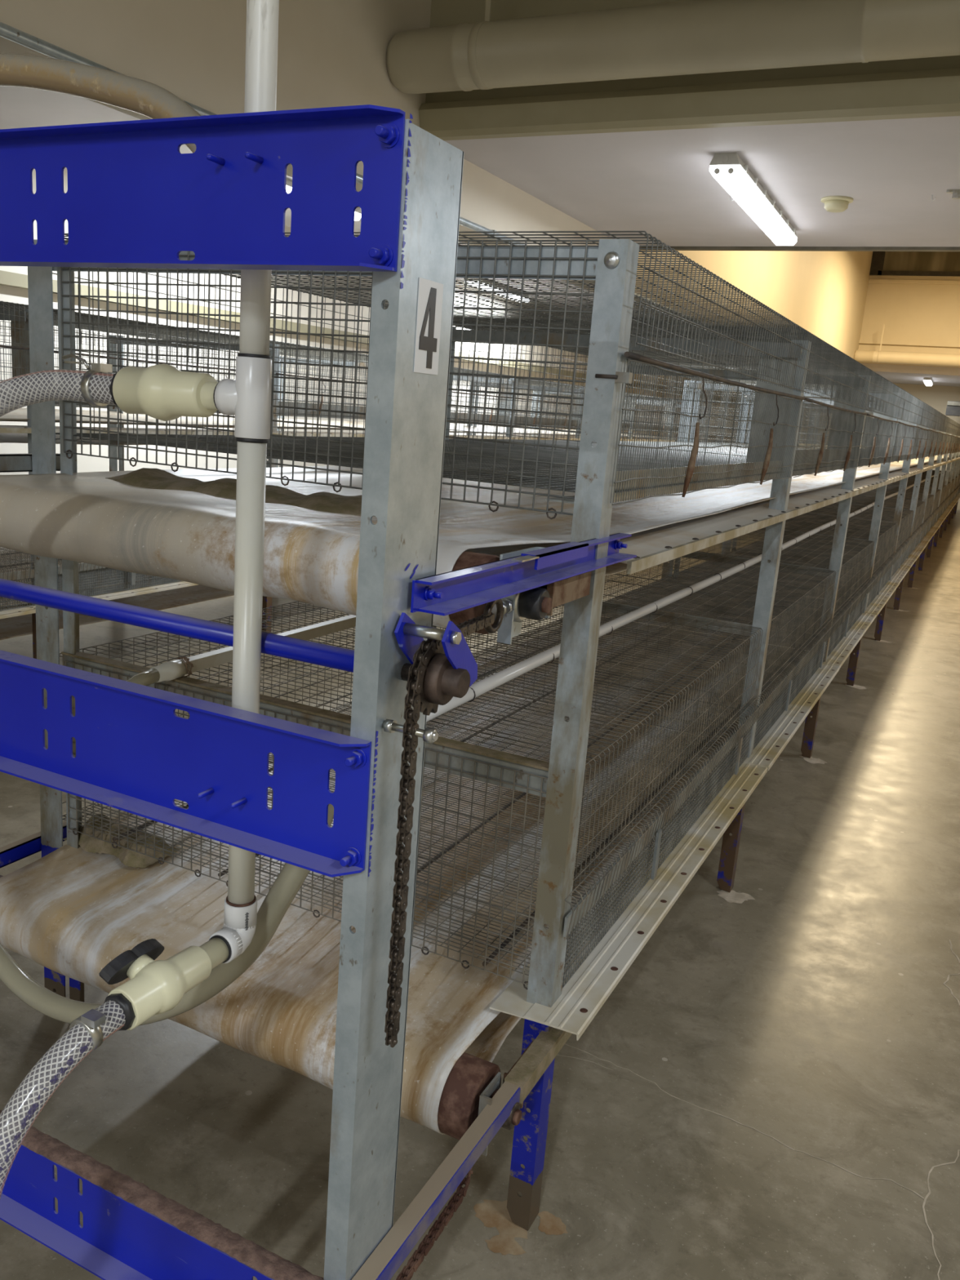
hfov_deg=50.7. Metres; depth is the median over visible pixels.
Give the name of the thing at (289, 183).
light
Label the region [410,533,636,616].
rail
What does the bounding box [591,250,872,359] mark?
wall
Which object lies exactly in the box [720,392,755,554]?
upright
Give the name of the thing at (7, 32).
conduit
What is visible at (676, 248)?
trim
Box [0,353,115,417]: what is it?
hose
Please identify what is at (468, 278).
light
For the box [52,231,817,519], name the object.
wire cage
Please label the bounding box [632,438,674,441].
plate
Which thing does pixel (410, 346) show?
end post
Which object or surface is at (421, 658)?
chain
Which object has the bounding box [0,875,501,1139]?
roller
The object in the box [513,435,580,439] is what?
plate
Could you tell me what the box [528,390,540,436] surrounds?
upright
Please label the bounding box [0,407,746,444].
belt
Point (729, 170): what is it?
light
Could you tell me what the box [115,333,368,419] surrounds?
wire cage
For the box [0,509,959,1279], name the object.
floor
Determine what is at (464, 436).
plate
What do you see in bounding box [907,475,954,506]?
wire cage
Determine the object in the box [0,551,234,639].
belt
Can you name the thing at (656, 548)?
metal rail
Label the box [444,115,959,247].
ceiling
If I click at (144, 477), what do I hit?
ridge
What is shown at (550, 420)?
wire cage
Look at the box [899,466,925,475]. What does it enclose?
plate
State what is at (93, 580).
wire cage
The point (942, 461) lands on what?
plate
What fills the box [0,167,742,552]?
wall
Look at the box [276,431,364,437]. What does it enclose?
plate
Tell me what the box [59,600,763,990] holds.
wire cage
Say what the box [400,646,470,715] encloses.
sprocket
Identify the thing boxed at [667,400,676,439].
upright
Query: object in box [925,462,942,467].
plate
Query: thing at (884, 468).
upright
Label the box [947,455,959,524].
upright
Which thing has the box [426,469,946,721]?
pipe
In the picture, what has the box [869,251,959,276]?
window
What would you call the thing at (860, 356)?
air duct
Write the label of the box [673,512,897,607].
wire cage
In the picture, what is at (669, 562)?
upright
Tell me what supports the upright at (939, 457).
on the floor
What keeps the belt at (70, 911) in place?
attached to the upright at (40, 288)
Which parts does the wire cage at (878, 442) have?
hinge rod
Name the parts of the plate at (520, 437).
plate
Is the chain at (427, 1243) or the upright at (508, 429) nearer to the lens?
the chain at (427, 1243)
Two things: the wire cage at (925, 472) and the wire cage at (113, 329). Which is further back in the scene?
the wire cage at (925, 472)
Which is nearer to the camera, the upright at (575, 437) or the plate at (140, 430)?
the plate at (140, 430)
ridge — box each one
[62,813,181,867]
[106,467,375,516]
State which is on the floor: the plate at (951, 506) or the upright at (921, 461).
the upright at (921, 461)
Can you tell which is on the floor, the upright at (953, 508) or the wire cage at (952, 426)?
the upright at (953, 508)
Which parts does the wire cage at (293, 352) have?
hinge rod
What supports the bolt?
attached to the end post
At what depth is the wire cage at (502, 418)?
8.27 m
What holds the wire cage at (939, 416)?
attached to the upright at (928, 477)
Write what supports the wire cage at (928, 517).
on the plate at (926, 539)
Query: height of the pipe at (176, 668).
0.089 m
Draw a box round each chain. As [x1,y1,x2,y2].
[384,613,494,1047]
[395,1168,472,1279]
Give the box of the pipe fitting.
[109,364,218,421]
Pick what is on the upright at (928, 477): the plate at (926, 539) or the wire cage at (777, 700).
the plate at (926, 539)
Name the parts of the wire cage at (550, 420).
hinge rod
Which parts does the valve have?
handle, valve stem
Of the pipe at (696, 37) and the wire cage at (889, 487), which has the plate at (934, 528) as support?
the wire cage at (889, 487)
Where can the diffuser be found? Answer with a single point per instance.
(927, 382)
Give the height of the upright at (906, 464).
1.752 m
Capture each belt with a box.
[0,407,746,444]
[0,453,959,627]
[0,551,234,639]
[0,562,853,1134]
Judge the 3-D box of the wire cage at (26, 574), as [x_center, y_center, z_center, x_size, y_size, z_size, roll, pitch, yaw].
[-2.883,-0.334,4.071,1.252,0.432,1.639,11,14,25]
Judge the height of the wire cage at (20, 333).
0.442 m
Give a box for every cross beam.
[0,104,405,271]
[0,649,371,877]
[0,1110,324,1279]
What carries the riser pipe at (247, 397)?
attached to the ceiling
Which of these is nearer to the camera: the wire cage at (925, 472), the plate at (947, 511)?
the plate at (947, 511)
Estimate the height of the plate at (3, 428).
0.026 m
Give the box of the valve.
[98,937,228,1030]
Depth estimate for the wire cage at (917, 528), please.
9.68 m
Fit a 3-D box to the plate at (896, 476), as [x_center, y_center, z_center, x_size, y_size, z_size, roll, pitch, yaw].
[2.774,-1.093,6.768,0.102,0.026,1.631,11,14,25]
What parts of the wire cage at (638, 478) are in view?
hinge rod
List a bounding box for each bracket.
[483,546,591,644]
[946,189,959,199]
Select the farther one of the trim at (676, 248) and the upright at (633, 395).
the upright at (633, 395)
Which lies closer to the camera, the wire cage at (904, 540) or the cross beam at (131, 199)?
the cross beam at (131, 199)
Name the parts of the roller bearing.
plate, mounting arm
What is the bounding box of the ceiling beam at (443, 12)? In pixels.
[425,0,959,140]
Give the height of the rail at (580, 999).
0.015 m
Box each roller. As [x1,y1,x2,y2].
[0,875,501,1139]
[448,551,499,634]
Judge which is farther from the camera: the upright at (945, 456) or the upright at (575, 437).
the upright at (945, 456)
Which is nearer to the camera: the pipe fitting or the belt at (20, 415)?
the pipe fitting
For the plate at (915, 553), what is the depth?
9.54 m
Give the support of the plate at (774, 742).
on the upright at (780, 488)
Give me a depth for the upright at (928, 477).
10.32 m
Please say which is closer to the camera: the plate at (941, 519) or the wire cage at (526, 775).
the wire cage at (526, 775)
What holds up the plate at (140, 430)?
attached to the upright at (267, 601)
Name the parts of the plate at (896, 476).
plate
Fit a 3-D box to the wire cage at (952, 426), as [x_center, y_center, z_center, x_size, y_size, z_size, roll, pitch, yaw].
[5.159,-2.571,12.599,1.277,0.415,1.627,11,14,25]
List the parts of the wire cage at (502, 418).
hinge rod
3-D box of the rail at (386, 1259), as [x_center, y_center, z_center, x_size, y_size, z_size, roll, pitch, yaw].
[0.006,0.761,1.572,0.055,0.034,0.785,11,14,25]
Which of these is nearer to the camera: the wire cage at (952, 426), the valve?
the valve
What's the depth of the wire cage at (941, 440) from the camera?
10.85 m
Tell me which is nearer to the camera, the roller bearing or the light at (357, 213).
the roller bearing
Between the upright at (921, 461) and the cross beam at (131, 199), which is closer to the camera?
the cross beam at (131, 199)
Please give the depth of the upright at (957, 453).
17.51 m
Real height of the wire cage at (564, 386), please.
0.415 m
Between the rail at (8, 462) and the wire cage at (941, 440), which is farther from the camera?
the wire cage at (941, 440)
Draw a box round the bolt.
[382,719,438,743]
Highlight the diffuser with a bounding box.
[923,379,932,386]
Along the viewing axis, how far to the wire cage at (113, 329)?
5.25 m
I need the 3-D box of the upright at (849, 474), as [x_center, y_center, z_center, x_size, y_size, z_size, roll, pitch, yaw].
[1.610,-0.301,4.606,0.047,1.752,0.058,11,14,25]
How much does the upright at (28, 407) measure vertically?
1.752 m
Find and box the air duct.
[853,324,959,367]
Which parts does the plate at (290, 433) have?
plate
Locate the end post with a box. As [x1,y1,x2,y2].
[323,112,477,1279]
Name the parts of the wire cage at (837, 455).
hinge rod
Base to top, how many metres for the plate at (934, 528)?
0.015 m
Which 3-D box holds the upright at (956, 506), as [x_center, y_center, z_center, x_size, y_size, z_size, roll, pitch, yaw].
[10.401,-3.597,21.861,0.047,1.752,0.058,11,14,25]
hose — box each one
[0,53,200,152]
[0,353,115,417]
[0,804,333,1026]
[0,1000,125,1198]
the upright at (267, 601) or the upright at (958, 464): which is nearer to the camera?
the upright at (267, 601)
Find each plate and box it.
[0,425,59,433]
[0,605,35,618]
[16,580,197,608]
[55,426,286,435]
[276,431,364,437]
[448,435,518,439]
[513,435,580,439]
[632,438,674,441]
[724,664,839,770]
[765,486,859,515]
[822,613,876,667]
[837,476,892,494]
[864,580,900,616]
[875,471,912,482]
[888,559,915,582]
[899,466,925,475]
[906,543,926,561]
[915,464,935,471]
[918,531,934,544]
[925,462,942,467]
[928,522,942,533]
[935,460,948,465]
[936,515,946,523]
[942,508,951,515]
[946,503,955,509]
[951,499,958,504]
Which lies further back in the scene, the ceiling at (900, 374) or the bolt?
the ceiling at (900, 374)
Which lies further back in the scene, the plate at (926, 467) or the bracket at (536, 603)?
the plate at (926, 467)
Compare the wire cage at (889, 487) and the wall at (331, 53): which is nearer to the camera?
the wall at (331, 53)
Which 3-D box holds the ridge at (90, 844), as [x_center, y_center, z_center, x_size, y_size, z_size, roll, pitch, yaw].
[-0.814,0.443,2.302,0.250,0.050,0.140,11,14,25]
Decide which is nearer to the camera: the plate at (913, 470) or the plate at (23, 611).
the plate at (23, 611)
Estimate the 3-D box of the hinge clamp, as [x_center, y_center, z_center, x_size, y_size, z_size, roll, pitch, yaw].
[0.205,-0.404,1.557,0.053,0.016,0.021,11,14,25]
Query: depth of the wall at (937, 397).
23.35 m
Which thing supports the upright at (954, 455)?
on the floor
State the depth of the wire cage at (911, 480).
15.47 m
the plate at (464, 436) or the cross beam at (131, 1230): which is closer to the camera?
the cross beam at (131, 1230)
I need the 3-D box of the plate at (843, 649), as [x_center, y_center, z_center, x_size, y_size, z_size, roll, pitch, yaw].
[1.918,-0.024,5.341,0.168,0.015,1.622,11,14,25]
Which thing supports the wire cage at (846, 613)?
on the plate at (843, 649)
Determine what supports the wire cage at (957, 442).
attached to the upright at (954, 455)
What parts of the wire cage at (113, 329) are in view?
hinge rod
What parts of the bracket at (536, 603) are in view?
threaded rod, plate, plate, mounting arm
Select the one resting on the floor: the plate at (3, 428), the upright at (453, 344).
the upright at (453, 344)
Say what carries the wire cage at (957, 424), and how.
attached to the upright at (950, 455)
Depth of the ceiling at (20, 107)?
5.61 m
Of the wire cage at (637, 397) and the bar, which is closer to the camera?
the bar
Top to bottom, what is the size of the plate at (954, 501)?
0.015 m
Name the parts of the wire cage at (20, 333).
hinge rod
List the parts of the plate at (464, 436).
plate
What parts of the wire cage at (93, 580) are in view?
strip panel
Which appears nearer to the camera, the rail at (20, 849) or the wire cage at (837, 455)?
the rail at (20, 849)
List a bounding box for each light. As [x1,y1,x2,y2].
[285,178,292,193]
[354,206,361,220]
[467,278,527,301]
[709,152,797,245]
[923,377,933,386]
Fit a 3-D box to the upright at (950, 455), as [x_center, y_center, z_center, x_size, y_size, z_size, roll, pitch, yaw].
[6.738,-2.224,14.671,0.047,1.752,0.058,11,14,25]
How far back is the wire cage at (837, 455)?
3.87 m
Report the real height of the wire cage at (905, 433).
0.415 m
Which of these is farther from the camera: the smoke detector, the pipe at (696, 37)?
the smoke detector
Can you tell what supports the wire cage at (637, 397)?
attached to the upright
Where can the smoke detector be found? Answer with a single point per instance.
(832, 203)
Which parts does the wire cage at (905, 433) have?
hinge rod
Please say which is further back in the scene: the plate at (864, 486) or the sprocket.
the plate at (864, 486)
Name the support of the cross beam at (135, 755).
attached to the end post
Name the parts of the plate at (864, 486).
plate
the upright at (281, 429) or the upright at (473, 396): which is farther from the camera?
the upright at (473, 396)
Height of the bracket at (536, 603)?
0.112 m
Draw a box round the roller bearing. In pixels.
[478,1040,533,1155]
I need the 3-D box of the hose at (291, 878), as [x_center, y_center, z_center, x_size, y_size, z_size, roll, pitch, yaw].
[-0.644,0.373,1.605,0.943,0.482,0.103,11,14,26]
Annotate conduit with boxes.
[0,22,690,319]
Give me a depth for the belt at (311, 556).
1.71 m
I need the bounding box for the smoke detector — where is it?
[821,195,853,212]
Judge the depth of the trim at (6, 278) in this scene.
8.06 m
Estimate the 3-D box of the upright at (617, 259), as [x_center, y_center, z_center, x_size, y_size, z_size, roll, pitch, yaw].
[0.144,0.248,1.730,0.047,1.752,0.058,11,14,25]
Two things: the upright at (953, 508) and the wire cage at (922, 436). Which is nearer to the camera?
the wire cage at (922, 436)
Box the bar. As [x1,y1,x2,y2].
[0,577,354,672]
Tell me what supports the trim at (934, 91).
attached to the ceiling beam at (443, 12)
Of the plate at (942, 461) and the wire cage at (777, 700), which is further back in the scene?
the plate at (942, 461)
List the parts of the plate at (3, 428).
plate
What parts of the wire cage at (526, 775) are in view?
support rod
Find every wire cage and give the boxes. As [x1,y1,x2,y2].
[0,301,30,381]
[0,304,276,413]
[0,546,182,595]
[0,547,35,610]
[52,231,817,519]
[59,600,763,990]
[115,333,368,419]
[279,354,517,425]
[441,552,835,750]
[448,322,875,477]
[452,374,585,428]
[475,382,637,431]
[542,393,676,432]
[601,528,874,657]
[619,360,906,467]
[637,397,707,433]
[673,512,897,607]
[688,377,924,462]
[729,502,914,577]
[744,395,935,459]
[785,494,925,556]
[796,403,944,457]
[816,413,951,455]
[859,488,933,540]
[860,418,955,454]
[860,422,959,453]
[875,484,940,528]
[887,480,946,519]
[898,478,950,513]
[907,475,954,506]
[921,473,957,502]
[922,471,959,497]
[953,423,959,453]
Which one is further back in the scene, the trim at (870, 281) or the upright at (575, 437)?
the trim at (870, 281)
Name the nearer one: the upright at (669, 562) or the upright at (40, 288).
the upright at (40, 288)
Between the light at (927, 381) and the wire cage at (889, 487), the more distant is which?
the light at (927, 381)
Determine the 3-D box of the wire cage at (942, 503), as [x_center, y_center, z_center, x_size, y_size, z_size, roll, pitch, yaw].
[5.830,-1.994,14.227,1.252,0.423,1.634,11,14,25]
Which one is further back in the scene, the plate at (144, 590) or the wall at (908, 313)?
the wall at (908, 313)
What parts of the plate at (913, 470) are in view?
plate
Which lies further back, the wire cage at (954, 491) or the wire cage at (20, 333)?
the wire cage at (954, 491)
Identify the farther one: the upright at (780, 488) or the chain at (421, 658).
the upright at (780, 488)
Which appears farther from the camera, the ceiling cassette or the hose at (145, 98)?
the ceiling cassette
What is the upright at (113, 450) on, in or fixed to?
on the floor
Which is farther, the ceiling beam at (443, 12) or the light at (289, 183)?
the light at (289, 183)
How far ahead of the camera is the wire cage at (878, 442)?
5.23 m
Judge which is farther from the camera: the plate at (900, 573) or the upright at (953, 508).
the upright at (953, 508)
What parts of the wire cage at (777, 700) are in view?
support rod, strip panel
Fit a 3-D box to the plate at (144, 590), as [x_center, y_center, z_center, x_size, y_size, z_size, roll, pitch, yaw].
[-1.664,-0.282,5.258,0.168,0.015,1.622,11,14,25]
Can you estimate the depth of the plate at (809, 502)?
3.74 m
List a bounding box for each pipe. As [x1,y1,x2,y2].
[126,614,355,685]
[208,0,279,963]
[386,0,959,93]
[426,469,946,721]
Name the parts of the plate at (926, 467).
plate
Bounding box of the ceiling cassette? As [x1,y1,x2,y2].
[945,400,959,416]
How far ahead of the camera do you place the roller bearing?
1.64 m
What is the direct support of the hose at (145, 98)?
attached to the riser pipe at (247, 397)
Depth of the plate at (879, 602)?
6.63 m
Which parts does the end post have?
plate, sprocket bracket, plate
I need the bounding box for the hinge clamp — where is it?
[595,371,632,383]
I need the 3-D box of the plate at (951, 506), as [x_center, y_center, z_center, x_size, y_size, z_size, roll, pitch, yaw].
[7.779,-2.221,16.845,0.168,0.015,1.622,11,14,25]
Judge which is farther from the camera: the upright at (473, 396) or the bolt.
the upright at (473, 396)
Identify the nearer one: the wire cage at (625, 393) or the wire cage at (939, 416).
the wire cage at (939, 416)
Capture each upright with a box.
[24,308,36,658]
[27,240,84,1002]
[109,335,124,471]
[262,343,279,633]
[275,355,285,467]
[432,327,456,627]
[466,381,479,435]
[505,377,517,437]
[506,239,639,1231]
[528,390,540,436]
[574,387,585,438]
[627,395,636,439]
[662,380,701,577]
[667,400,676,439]
[716,339,811,892]
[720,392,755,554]
[800,375,871,758]
[845,392,902,685]
[874,423,916,640]
[893,427,929,610]
[907,430,938,587]
[918,431,946,570]
[926,434,951,557]
[933,435,955,546]
[938,435,959,537]
[943,452,959,530]
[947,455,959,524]
[951,470,959,518]
[954,501,958,514]
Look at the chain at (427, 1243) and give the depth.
1.47 m
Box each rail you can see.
[0,453,60,472]
[0,821,66,867]
[351,1026,572,1279]
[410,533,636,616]
[489,760,767,1040]
[618,504,797,574]
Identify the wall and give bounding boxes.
[0,0,612,288]
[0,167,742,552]
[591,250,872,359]
[745,382,959,510]
[858,275,959,367]
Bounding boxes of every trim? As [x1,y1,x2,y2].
[0,270,740,404]
[418,67,959,137]
[639,246,959,251]
[857,279,959,354]
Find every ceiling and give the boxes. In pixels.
[0,85,662,321]
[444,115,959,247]
[861,363,959,386]

